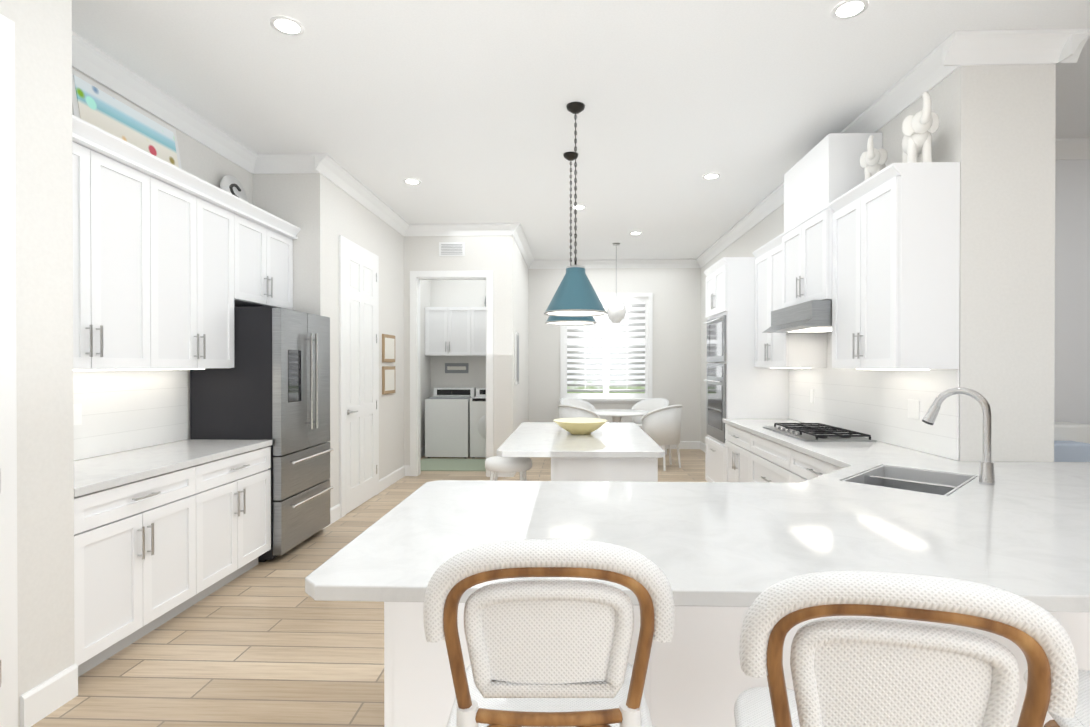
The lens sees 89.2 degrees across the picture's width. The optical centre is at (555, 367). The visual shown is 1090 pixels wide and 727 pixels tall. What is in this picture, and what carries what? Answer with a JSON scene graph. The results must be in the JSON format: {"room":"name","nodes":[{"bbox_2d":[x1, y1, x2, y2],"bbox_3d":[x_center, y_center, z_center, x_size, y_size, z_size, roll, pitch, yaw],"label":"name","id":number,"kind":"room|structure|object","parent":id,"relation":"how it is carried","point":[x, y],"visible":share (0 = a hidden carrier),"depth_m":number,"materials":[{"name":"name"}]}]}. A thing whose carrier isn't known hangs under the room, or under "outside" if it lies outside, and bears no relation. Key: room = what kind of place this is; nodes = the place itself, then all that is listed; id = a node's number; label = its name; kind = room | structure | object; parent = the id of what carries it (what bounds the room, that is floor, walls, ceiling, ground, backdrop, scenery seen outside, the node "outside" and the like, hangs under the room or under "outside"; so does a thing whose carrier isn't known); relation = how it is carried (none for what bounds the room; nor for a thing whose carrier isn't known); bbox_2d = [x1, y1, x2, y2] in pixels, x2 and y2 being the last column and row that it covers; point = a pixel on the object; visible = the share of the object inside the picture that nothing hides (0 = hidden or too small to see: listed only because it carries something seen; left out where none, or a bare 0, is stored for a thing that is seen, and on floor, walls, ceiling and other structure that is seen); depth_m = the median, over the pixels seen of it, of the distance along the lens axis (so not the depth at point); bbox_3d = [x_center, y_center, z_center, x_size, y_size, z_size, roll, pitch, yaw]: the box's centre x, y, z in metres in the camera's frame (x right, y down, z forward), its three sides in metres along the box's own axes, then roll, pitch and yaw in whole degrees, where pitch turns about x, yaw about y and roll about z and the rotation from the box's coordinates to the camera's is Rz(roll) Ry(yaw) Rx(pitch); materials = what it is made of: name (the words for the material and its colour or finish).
{"room":"kitchen","nodes":[
{"label":"kitchen","id":0,"kind":"room"},
{"bbox_2d":[0,0,415,726],"bbox_3d":[-2.562,-0.204,3.286,0.960,3.300,12.500,0,0,2],"label":"wall","id":1,"kind":"structure","parent":0,"point":[323,212],"depth_m":2.38,"materials":[{"name":"white paint"}]},
{"bbox_2d":[0,488,0,686],"bbox_3d":[-2.140,0.089,1.672,0.032,2.712,0.870,0,0,2],"label":"pantry door","id":2,"kind":"structure","parent":1,"relation":"in","point":[0,660],"depth_m":2.10,"materials":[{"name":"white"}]},
{"bbox_2d":[0,14,17,726],"bbox_3d":[-2.146,0.051,1.662,0.020,2.805,1.020,0,0,2],"label":"door frame","id":3,"kind":"structure","parent":1,"relation":"attached to","point":[8,544],"depth_m":2.14,"materials":[{"name":"white wood"}]},
{"bbox_2d":[72,131,163,370],"bbox_3d":[-2.580,-0.573,2.892,0.361,1.160,0.863,0,0,2],"label":"upper cabinet","id":4,"kind":"object","parent":1,"relation":"attached to","point":[118,201],"depth_m":3.02,"materials":[{"name":"white wood"}]},
{"bbox_2d":[73,370,187,460],"bbox_3d":[-2.744,0.268,3.272,0.014,0.520,1.605,0,0,2],"label":"backsplash","id":5,"kind":"structure","parent":1,"relation":"attached to","point":[115,411],"depth_m":3.52,"materials":[{"name":"tile"}]},
{"bbox_2d":[72,31,259,173],"bbox_3d":[-2.685,-1.788,3.683,0.105,0.135,2.460,0,0,2],"label":"crown molding","id":6,"kind":"structure","parent":1,"relation":"attached to","point":[88,59],"depth_m":3.70,"materials":[{"name":"white wood"}]},
{"bbox_2d":[164,175,243,369],"bbox_3d":[-2.554,-0.577,3.663,0.361,1.160,0.923,0,0,2],"label":"upper cabinet","id":7,"kind":"object","parent":1,"relation":"attached to","point":[173,266],"depth_m":3.68,"materials":[{"name":"white wood"}]},
{"bbox_2d":[72,69,181,168],"bbox_3d":[-2.681,-1.458,3.495,0.092,0.457,0.840,0,0,2],"label":"framed picture","id":8,"kind":"object","parent":7,"relation":"on","point":[100,107],"visible":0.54,"depth_m":3.42,"materials":[{"name":"multicoloured"}]},
{"bbox_2d":[244,211,295,309],"bbox_3d":[-2.525,-0.836,4.485,0.361,0.650,0.845,0,0,2],"label":"upper cabinet","id":9,"kind":"object","parent":1,"relation":"attached to","point":[268,250],"depth_m":4.48,"materials":[{"name":"white wood"}]},
{"bbox_2d":[220,175,247,201],"bbox_3d":[-2.627,-1.404,4.534,0.077,0.340,0.340,0,0,2],"label":"decorative plate","id":10,"kind":"object","parent":9,"relation":"on","point":[231,184],"visible":0.52,"depth_m":4.51,"materials":[{"name":"white ceramic"}]},
{"bbox_2d":[260,153,315,173],"bbox_3d":[-2.337,-1.793,4.849,0.480,0.135,0.105,0,0,2],"label":"crown molding","id":11,"kind":"structure","parent":1,"relation":"attached to","point":[303,162],"depth_m":4.85,"materials":[{"name":"white wood"}]},
{"bbox_2d":[322,503,340,529],"bbox_3d":[-2.071,1.367,5.098,0.016,0.140,0.380,0,0,2],"label":"baseboard","id":12,"kind":"structure","parent":1,"relation":"attached to","point":[335,512],"depth_m":5.17,"materials":[{"name":"white wood"}]},
{"bbox_2d":[339,235,378,517],"bbox_3d":[-2.042,0.081,5.791,0.020,2.705,1.010,0,0,2],"label":"door frame","id":13,"kind":"structure","parent":1,"relation":"attached to","point":[343,241],"depth_m":5.34,"materials":[{"name":"white wood"}]},
{"bbox_2d":[345,246,376,514],"bbox_3d":[-2.013,0.120,5.797,0.080,2.612,0.853,0,0,2],"label":"hall door","id":14,"kind":"structure","parent":1,"relation":"in","point":[360,378],"depth_m":5.75,"materials":[{"name":"white wood"}]},
{"bbox_2d":[316,153,411,235],"bbox_3d":[-1.994,-1.799,6.039,0.105,0.135,2.505,0,0,2],"label":"crown molding","id":15,"kind":"structure","parent":1,"relation":"attached to","point":[326,165],"depth_m":5.63,"materials":[{"name":"white"}]},
{"bbox_2d":[382,366,394,394],"bbox_3d":[-2.011,0.145,6.671,0.023,0.330,0.420,0,0,2],"label":"picture frame","id":16,"kind":"object","parent":1,"relation":"attached to","point":[388,372],"depth_m":6.62,"materials":[{"name":"white paper"}]},
{"bbox_2d":[382,334,394,361],"bbox_3d":[-2.011,-0.235,6.669,0.023,0.330,0.420,0,0,2],"label":"picture frame","id":17,"kind":"object","parent":1,"relation":"attached to","point":[388,341],"depth_m":6.62,"materials":[{"name":"beige wood"}]},
{"bbox_2d":[379,465,407,492],"bbox_3d":[-2.000,1.359,6.806,0.040,0.140,1.000,0,0,2],"label":"baseboard","id":18,"kind":"structure","parent":1,"relation":"attached to","point":[393,477],"depth_m":6.80,"materials":[{"name":"white wood"}]},
{"bbox_2d":[408,446,424,465],"bbox_3d":[-2.155,1.351,8.423,0.016,0.140,1.980,0,0,2],"label":"baseboard","id":19,"kind":"structure","parent":1,"relation":"attached to","point":[423,448],"depth_m":8.88,"materials":[{"name":"white"}]},
{"bbox_2d":[31,449,706,726],"bbox_3d":[2.976,1.493,3.732,15.000,0.100,14.000,0,0,2],"label":"floor","id":20,"kind":"structure","parent":0,"point":[270,643],"depth_m":2.77,"materials":[{"name":"beige wood"}]},
{"bbox_2d":[74,463,205,676],"bbox_3d":[-2.446,1.010,2.894,0.631,0.874,0.863,0,0,2],"label":"base cabinet","id":21,"kind":"object","parent":20,"relation":"on","point":[152,553],"depth_m":2.81,"materials":[{"name":"white wood"}]},
{"bbox_2d":[206,447,270,596],"bbox_3d":[-2.420,1.007,3.636,0.631,0.874,0.863,0,0,2],"label":"base cabinet","id":22,"kind":"object","parent":20,"relation":"on","point":[238,487],"depth_m":3.65,"materials":[{"name":"white wood"}]},
{"bbox_2d":[74,439,271,496],"bbox_3d":[-2.425,0.550,3.263,0.645,0.040,1.605,0,0,2],"label":"countertop","id":23,"kind":"structure","parent":22,"relation":"on","point":[95,474],"depth_m":3.17,"materials":[{"name":"stone"}]},
{"bbox_2d":[190,306,332,561],"bbox_3d":[-2.317,0.492,4.487,0.746,1.895,0.820,0,0,2],"label":"fridge","id":24,"kind":"object","parent":20,"relation":"on","point":[273,384],"visible":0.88,"depth_m":4.09,"materials":[{"name":"grey metal"}]},
{"bbox_2d":[425,387,475,457],"bbox_3d":[-1.702,0.874,9.015,0.680,1.090,0.680,0,0,2],"label":"washer","id":25,"kind":"object","parent":20,"relation":"on","point":[447,421],"visible":0.79,"depth_m":8.68,"materials":[{"name":"white metal"}]},
{"bbox_2d":[421,458,485,470],"bbox_3d":[-1.424,1.417,8.112,1.300,0.012,0.950,0,0,2],"label":"rug","id":26,"kind":"object","parent":20,"relation":"on","point":[430,464],"visible":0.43,"depth_m":8.08,"materials":[{"name":"green fabric"}]},
{"bbox_2d":[470,388,485,457],"bbox_3d":[-0.993,0.879,8.984,0.680,1.080,0.692,0,0,2],"label":"dryer","id":27,"kind":"object","parent":20,"relation":"on","point":[478,425],"visible":0.42,"depth_m":8.66,"materials":[{"name":"white metal"}]},
{"bbox_2d":[485,456,531,480],"bbox_3d":[-0.366,1.071,4.297,0.370,0.741,0.370,0,0,2],"label":"stool","id":28,"kind":"object","parent":20,"relation":"on","point":[494,465],"visible":0.52,"depth_m":4.17,"materials":[{"name":"white fabric"}]},
{"bbox_2d":[423,539,674,726],"bbox_3d":[-0.012,0.880,1.210,0.468,1.152,0.501,0,0,0],"label":"bar stool","id":29,"kind":"object","parent":20,"relation":"on","point":[548,652],"visible":1,"depth_m":1.01,"materials":[{"name":"fabric"}]},
{"bbox_2d":[560,398,595,409],"bbox_3d":[0.375,0.961,9.110,0.610,0.918,0.610,0,0,2],"label":"tub chair","id":30,"kind":"object","parent":20,"relation":"on","point":[578,403],"visible":0.17,"depth_m":9.32,"materials":[{"name":"white fabric"}]},
{"bbox_2d":[558,404,599,418],"bbox_3d":[0.334,0.967,7.937,0.610,0.918,0.610,0,0,2],"label":"tub chair","id":31,"kind":"object","parent":20,"relation":"on","point":[568,411],"visible":0.25,"depth_m":7.68,"materials":[{"name":"white fabric"}]},
{"bbox_2d":[551,457,657,481],"bbox_3d":[0.327,1.005,3.998,0.694,0.874,0.839,0,0,2],"label":"base cabinet","id":32,"kind":"object","parent":20,"relation":"on","point":[606,469],"visible":0.21,"depth_m":3.56,"materials":[{"name":"white wood"}]},
{"bbox_2d":[497,422,664,457],"bbox_3d":[0.188,0.544,4.400,1.080,0.040,1.790,0,0,2],"label":"countertop","id":33,"kind":"structure","parent":32,"relation":"on","point":[605,440],"depth_m":3.86,"materials":[{"name":"stone"}]},
{"bbox_2d":[553,418,607,434],"bbox_3d":[0.199,0.471,4.424,0.440,0.105,0.440,0,0,2],"label":"bowl","id":34,"kind":"object","parent":33,"relation":"on","point":[580,426],"visible":1,"depth_m":4.33,"materials":[{"name":"beige ceramic"}]},
{"bbox_2d":[591,409,648,422],"bbox_3d":[0.941,1.046,8.504,1.020,0.750,1.020,0,0,2],"label":"dining table","id":35,"kind":"object","parent":20,"relation":"on","point":[616,414],"visible":0.56,"depth_m":8.35,"materials":[{"name":"white"}]},
{"bbox_2d":[631,398,668,454],"bbox_3d":[1.548,0.961,9.069,0.610,0.918,0.610,0,0,2],"label":"tub chair","id":36,"kind":"object","parent":20,"relation":"on","point":[651,404],"visible":0.21,"depth_m":9.26,"materials":[{"name":"white fabric"}]},
{"bbox_2d":[641,405,682,470],"bbox_3d":[1.507,0.967,7.896,0.610,0.918,0.610,0,0,2],"label":"tub chair","id":37,"kind":"object","parent":20,"relation":"on","point":[661,426],"visible":0.69,"depth_m":7.64,"materials":[{"name":"white fabric"}]},
{"bbox_2d":[384,464,1089,726],"bbox_3d":[0.559,1.013,2.413,2.100,0.874,1.581,0,0,2],"label":"base cabinet","id":38,"kind":"object","parent":20,"relation":"on","point":[696,676],"depth_m":1.64,"materials":[{"name":"white wood"}]},
{"bbox_2d":[704,257,788,481],"bbox_3d":[2.057,0.147,6.084,0.697,2.570,0.850,0,0,2],"label":"tall cabinet","id":39,"kind":"object","parent":20,"relation":"on","point":[740,385],"visible":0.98,"depth_m":5.67,"materials":[{"name":"white wood"}]},
{"bbox_2d":[725,424,829,463],"bbox_3d":[1.997,1.007,3.618,0.690,0.874,4.077,0,0,2],"label":"base cabinet","id":40,"kind":"object","parent":20,"relation":"on","point":[741,446],"depth_m":4.71,"materials":[{"name":"white wood"}]},
{"bbox_2d":[305,419,1089,611],"bbox_3d":[1.447,0.549,3.488,4.040,0.040,4.375,0,0,2],"label":"countertop","id":41,"kind":"structure","parent":40,"relation":"on","point":[1021,529],"depth_m":1.85,"materials":[{"name":"stone"}]},
{"bbox_2d":[763,423,875,441],"bbox_3d":[2.049,0.501,4.385,0.500,0.045,0.890,0,0,2],"label":"cooktop","id":42,"kind":"object","parent":41,"relation":"in","point":[820,432],"visible":1,"depth_m":4.20,"materials":[{"name":"metal"}]},
{"bbox_2d":[842,465,975,495],"bbox_3d":[1.719,0.647,2.681,0.604,0.221,0.414,0,0,-43],"label":"sink","id":43,"kind":"object","parent":41,"relation":"in","point":[937,483],"visible":0.12,"depth_m":2.79,"materials":[{"name":"grey metal"}]},
{"bbox_2d":[922,388,994,484],"bbox_3d":[1.912,0.312,2.617,0.237,0.440,0.219,0,0,2],"label":"faucet","id":44,"kind":"object","parent":41,"relation":"on","point":[986,475],"visible":1,"depth_m":2.53,"materials":[{"name":"silver metal"}]},
{"bbox_2d":[734,571,1078,726],"bbox_3d":[0.577,0.881,1.040,0.468,1.152,0.501,0,0,14],"label":"bar stool","id":45,"kind":"object","parent":20,"relation":"on","point":[858,672],"visible":1,"depth_m":0.83,"materials":[{"name":"fabric"}]},
{"bbox_2d":[1024,669,1089,726],"bbox_3d":[1.325,0.881,1.138,0.501,1.152,0.468,0,0,20],"label":"bar stool","id":46,"kind":"object","parent":20,"relation":"on","point":[1081,718],"visible":0.25,"depth_m":1.23,"materials":[{"name":"fabric"}]},
{"bbox_2d":[1054,422,1089,461],"bbox_3d":[3.514,0.928,3.806,0.770,1.030,0.890,0,0,2],"label":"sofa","id":47,"kind":"object","parent":20,"relation":"on","point":[1071,442],"depth_m":3.88,"materials":[{"name":"blue fabric"}]},
{"bbox_2d":[445,363,467,372],"bbox_3d":[-1.679,0.002,9.382,0.400,0.170,0.014,0,0,2],"label":"sign","id":48,"kind":"object","parent":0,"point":[456,367],"visible":1,"depth_m":9.38,"materials":[{"name":"grey"}]},
{"bbox_2d":[416,236,503,456],"bbox_3d":[-1.256,-0.224,7.333,1.150,3.300,0.120,0,0,2],"label":"wall","id":49,"kind":"structure","parent":0,"point":[481,252],"depth_m":7.28,"materials":[{"name":"white paint"}]},
{"bbox_2d":[425,307,476,354],"bbox_3d":[-1.723,-0.602,9.205,0.815,0.800,0.363,0,0,2],"label":"upper cabinet","id":50,"kind":"object","parent":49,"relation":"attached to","point":[455,331],"depth_m":9.03,"materials":[{"name":"white wood"}]},
{"bbox_2d":[410,270,492,476],"bbox_3d":[-1.365,0.074,7.328,1.100,2.705,0.142,0,0,2],"label":"door frame","id":51,"kind":"structure","parent":49,"relation":"attached to","point":[415,276],"depth_m":7.27,"materials":[{"name":"white wood"}]},
{"bbox_2d":[439,242,464,255],"bbox_3d":[-1.363,-1.563,7.260,0.340,0.180,0.018,0,0,2],"label":"air vent","id":52,"kind":"object","parent":49,"relation":"in","point":[451,248],"visible":1,"depth_m":7.25,"materials":[{"name":"white metal"}]},
{"bbox_2d":[412,223,511,235],"bbox_3d":[-1.234,-1.805,7.213,1.320,0.135,0.105,0,0,2],"label":"crown molding","id":53,"kind":"structure","parent":49,"relation":"attached to","point":[472,229],"depth_m":7.21,"materials":[{"name":"white"}]},
{"bbox_2d":[504,235,527,441],"bbox_3d":[-0.579,-0.229,8.501,0.120,3.300,2.500,0,0,2],"label":"wall","id":54,"kind":"structure","parent":0,"point":[515,266],"depth_m":7.47,"materials":[{"name":"white paint"}]},
{"bbox_2d":[477,307,485,354],"bbox_3d":[-1.029,-0.602,9.181,0.815,0.800,0.363,0,0,2],"label":"upper cabinet","id":55,"kind":"object","parent":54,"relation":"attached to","point":[481,311],"depth_m":9.01,"materials":[{"name":"white wood"}]},
{"bbox_2d":[515,332,518,384],"bbox_3d":[-0.534,-0.135,7.689,0.023,0.720,0.360,0,0,2],"label":"picture frame","id":56,"kind":"object","parent":54,"relation":"attached to","point":[516,333],"depth_m":7.52,"materials":[{"name":"beige wood"}]},
{"bbox_2d":[512,223,535,267],"bbox_3d":[-0.470,-1.810,8.382,0.105,0.135,2.495,0,0,2],"label":"crown molding","id":57,"kind":"structure","parent":54,"relation":"attached to","point":[517,232],"depth_m":8.10,"materials":[{"name":"white wood"}]},
{"bbox_2d":[72,0,1089,259],"bbox_3d":[2.976,-1.907,3.716,15.000,0.100,14.000,0,0,2],"label":"ceiling","id":58,"kind":"structure","parent":0,"point":[458,110],"depth_m":3.67,"materials":[{"name":"white paint"}]},
{"bbox_2d":[270,16,303,35],"bbox_3d":[-1.452,-1.850,2.990,0.168,0.005,0.168,0,0,-7],"label":"recessed light","id":59,"kind":"object","parent":58,"relation":"in","point":[286,24],"depth_m":2.98,"materials":[{"name":"white plastic"}]},
{"bbox_2d":[403,179,420,184],"bbox_3d":[-1.433,-1.862,5.521,0.168,0.005,0.168,0,0,-7],"label":"recessed light","id":60,"kind":"object","parent":58,"relation":"in","point":[412,181],"depth_m":5.51,"materials":[{"name":"white"}]},
{"bbox_2d":[545,152,596,324],"bbox_3d":[0.133,-1.124,4.819,0.452,1.473,0.452,0,0,2],"label":"pendant light","id":61,"kind":"object","parent":58,"relation":"hanging from","point":[560,320],"visible":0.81,"depth_m":4.78,"materials":[{"name":"teal"}]},
{"bbox_2d":[544,102,606,316],"bbox_3d":[0.142,-1.120,3.918,0.452,1.473,0.452,0,0,2],"label":"pendant light","id":62,"kind":"object","parent":58,"relation":"hanging from","point":[575,294],"visible":1,"depth_m":3.83,"materials":[{"name":"teal metal"}]},
{"bbox_2d":[572,205,585,209],"bbox_3d":[0.269,-1.866,6.412,0.168,0.005,0.168,0,0,-25],"label":"recessed light","id":63,"kind":"object","parent":58,"relation":"in","point":[578,207],"depth_m":6.42,"materials":[{"name":"white"}]},
{"bbox_2d":[604,243,630,322],"bbox_3d":[0.935,-1.278,8.343,0.422,1.199,0.440,0,0,2],"label":"light","id":64,"kind":"object","parent":58,"relation":"hanging from","point":[615,309],"visible":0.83,"depth_m":8.25,"materials":[{"name":"white glass"}]},
{"bbox_2d":[630,232,641,234],"bbox_3d":[1.113,-1.872,7.683,0.168,0.005,0.168,0,0,-43],"label":"recessed light","id":65,"kind":"object","parent":58,"relation":"in","point":[638,233],"depth_m":7.69,"materials":[{"name":"white"}]},
{"bbox_2d":[702,173,719,179],"bbox_3d":[1.513,-1.861,5.368,0.168,0.005,0.168,0,0,-43],"label":"recessed light","id":66,"kind":"object","parent":58,"relation":"in","point":[712,175],"depth_m":5.37,"materials":[{"name":"white"}]},
{"bbox_2d":[831,0,867,19],"bbox_3d":[1.515,-1.849,2.846,0.168,0.005,0.168,0,0,-7],"label":"recessed light","id":67,"kind":"object","parent":58,"relation":"in","point":[843,10],"depth_m":2.85,"materials":[{"name":"white plastic"}]},
{"bbox_2d":[528,268,699,440],"bbox_3d":[0.966,-0.235,9.773,3.120,3.300,0.150,0,0,2],"label":"wall","id":68,"kind":"structure","parent":0,"point":[676,291],"depth_m":9.67,"materials":[{"name":"white paint"}]},
{"bbox_2d":[559,293,652,402],"bbox_3d":[0.889,-0.355,9.715,1.650,1.920,0.141,0,0,2],"label":"window shutters","id":69,"kind":"object","parent":68,"relation":"attached to","point":[607,298],"visible":0.81,"depth_m":9.72,"materials":[{"name":"white wood"}]},
{"bbox_2d":[528,259,695,268],"bbox_3d":[0.971,-1.816,9.637,2.900,0.135,0.105,0,0,2],"label":"crown molding","id":70,"kind":"structure","parent":68,"relation":"attached to","point":[626,263],"depth_m":9.63,"materials":[{"name":"white wood"}]},
{"bbox_2d":[659,441,698,448],"bbox_3d":[1.013,1.345,9.695,2.980,0.140,0.016,0,0,2],"label":"baseboard","id":71,"kind":"structure","parent":68,"relation":"attached to","point":[683,444],"depth_m":9.64,"materials":[{"name":"white wood"}]},
{"bbox_2d":[700,148,887,442],"bbox_3d":[2.710,-0.223,7.280,0.540,3.300,5.010,0,0,2],"label":"wall","id":72,"kind":"structure","parent":0,"point":[771,226],"depth_m":7.75,"materials":[{"name":"white paint"}]},
{"bbox_2d":[699,441,704,451],"bbox_3d":[2.470,1.353,8.082,0.016,0.140,3.140,0,0,2],"label":"baseboard","id":73,"kind":"structure","parent":72,"relation":"attached to","point":[701,445],"depth_m":9.46,"materials":[{"name":"white wood"}]},
{"bbox_2d":[753,234,826,368],"bbox_3d":[2.199,-0.594,5.225,0.353,1.180,0.851,0,0,2],"label":"upper cabinet","id":74,"kind":"object","parent":72,"relation":"attached to","point":[772,350],"depth_m":5.12,"materials":[{"name":"white wood"}]},
{"bbox_2d":[781,133,884,308],"bbox_3d":[2.149,-1.087,4.374,0.393,1.185,0.849,0,0,2],"label":"upper cabinet","id":75,"kind":"object","parent":72,"relation":"attached to","point":[832,167],"depth_m":4.19,"materials":[{"name":"white wood"}]},
{"bbox_2d":[762,300,831,332],"bbox_3d":[2.058,-0.395,4.380,0.558,0.189,0.840,0,0,2],"label":"range hood","id":76,"kind":"object","parent":75,"relation":"attached to","point":[813,316],"visible":0.71,"depth_m":4.18,"materials":[{"name":"metal"}]},
{"bbox_2d":[696,31,975,267],"bbox_3d":[2.364,-1.800,6.337,0.105,0.135,6.605,0,0,2],"label":"crown molding","id":77,"kind":"structure","parent":72,"relation":"attached to","point":[951,53],"depth_m":3.66,"materials":[{"name":"white wood"}]},
{"bbox_2d":[789,332,958,460],"bbox_3d":[2.340,0.016,4.397,0.013,1.012,2.490,0,0,2],"label":"backsplash","id":78,"kind":"structure","parent":72,"relation":"attached to","point":[889,406],"depth_m":3.91,"materials":[{"name":"tile"}]},
{"bbox_2d":[888,140,1089,458],"bbox_3d":[6.693,-0.210,4.555,7.630,3.300,0.120,0,0,2],"label":"wall","id":79,"kind":"structure","parent":0,"point":[1075,226],"depth_m":4.58,"materials":[{"name":"white paint"}]},
{"bbox_2d":[1055,138,1089,159],"bbox_3d":[6.639,-1.791,4.436,7.530,0.135,0.105,0,0,2],"label":"crown molding","id":80,"kind":"structure","parent":79,"relation":"attached to","point":[1065,148],"depth_m":4.52,"materials":[{"name":"white wood"}]},
{"bbox_2d":[953,64,1063,461],"bbox_3d":[2.566,-0.204,3.138,0.520,3.300,0.002,0,0,2],"label":"wall","id":81,"kind":"structure","parent":0,"point":[1024,282],"depth_m":3.14,"materials":[{"name":"white paint"}]},
{"bbox_2d":[829,162,959,369],"bbox_3d":[2.141,-0.586,3.554,0.353,1.180,0.796,0,0,2],"label":"upper cabinet","id":82,"kind":"object","parent":81,"relation":"attached to","point":[875,258],"depth_m":3.17,"materials":[{"name":"white wood"}]},
{"bbox_2d":[859,135,887,179],"bbox_3d":[2.136,-1.348,3.698,0.363,0.340,0.163,0,0,-43],"label":"elephant","id":83,"kind":"object","parent":82,"relation":"on","point":[873,161],"depth_m":3.63},
{"bbox_2d":[902,92,939,162],"bbox_3d":[2.153,-1.371,3.263,0.187,0.391,0.416,0,0,32],"label":"elephant","id":84,"kind":"object","parent":82,"relation":"on","point":[919,127],"depth_m":3.22},
{"bbox_2d":[964,29,1079,65],"bbox_3d":[2.569,-1.785,3.078,0.510,0.135,0.105,0,0,2],"label":"crown molding","id":85,"kind":"structure","parent":81,"relation":"attached to","point":[1036,46],"depth_m":3.07,"materials":[{"name":"white wood"}]},
{"bbox_2d":[1056,28,1089,64],"bbox_3d":[2.900,-1.788,3.757,0.105,0.135,1.485,0,0,2],"label":"crown molding","id":86,"kind":"structure","parent":81,"relation":"attached to","point":[1084,32],"depth_m":3.06,"materials":[{"name":"white wood"}]},
{"label":"outside","id":87,"kind":"structure","parent":0,"visible":0},
{"bbox_2d":[567,302,644,392],"bbox_3d":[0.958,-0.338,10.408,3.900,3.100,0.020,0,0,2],"label":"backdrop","id":88,"kind":"structure","parent":87,"point":[610,360],"depth_m":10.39,"materials":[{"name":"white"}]}
]}

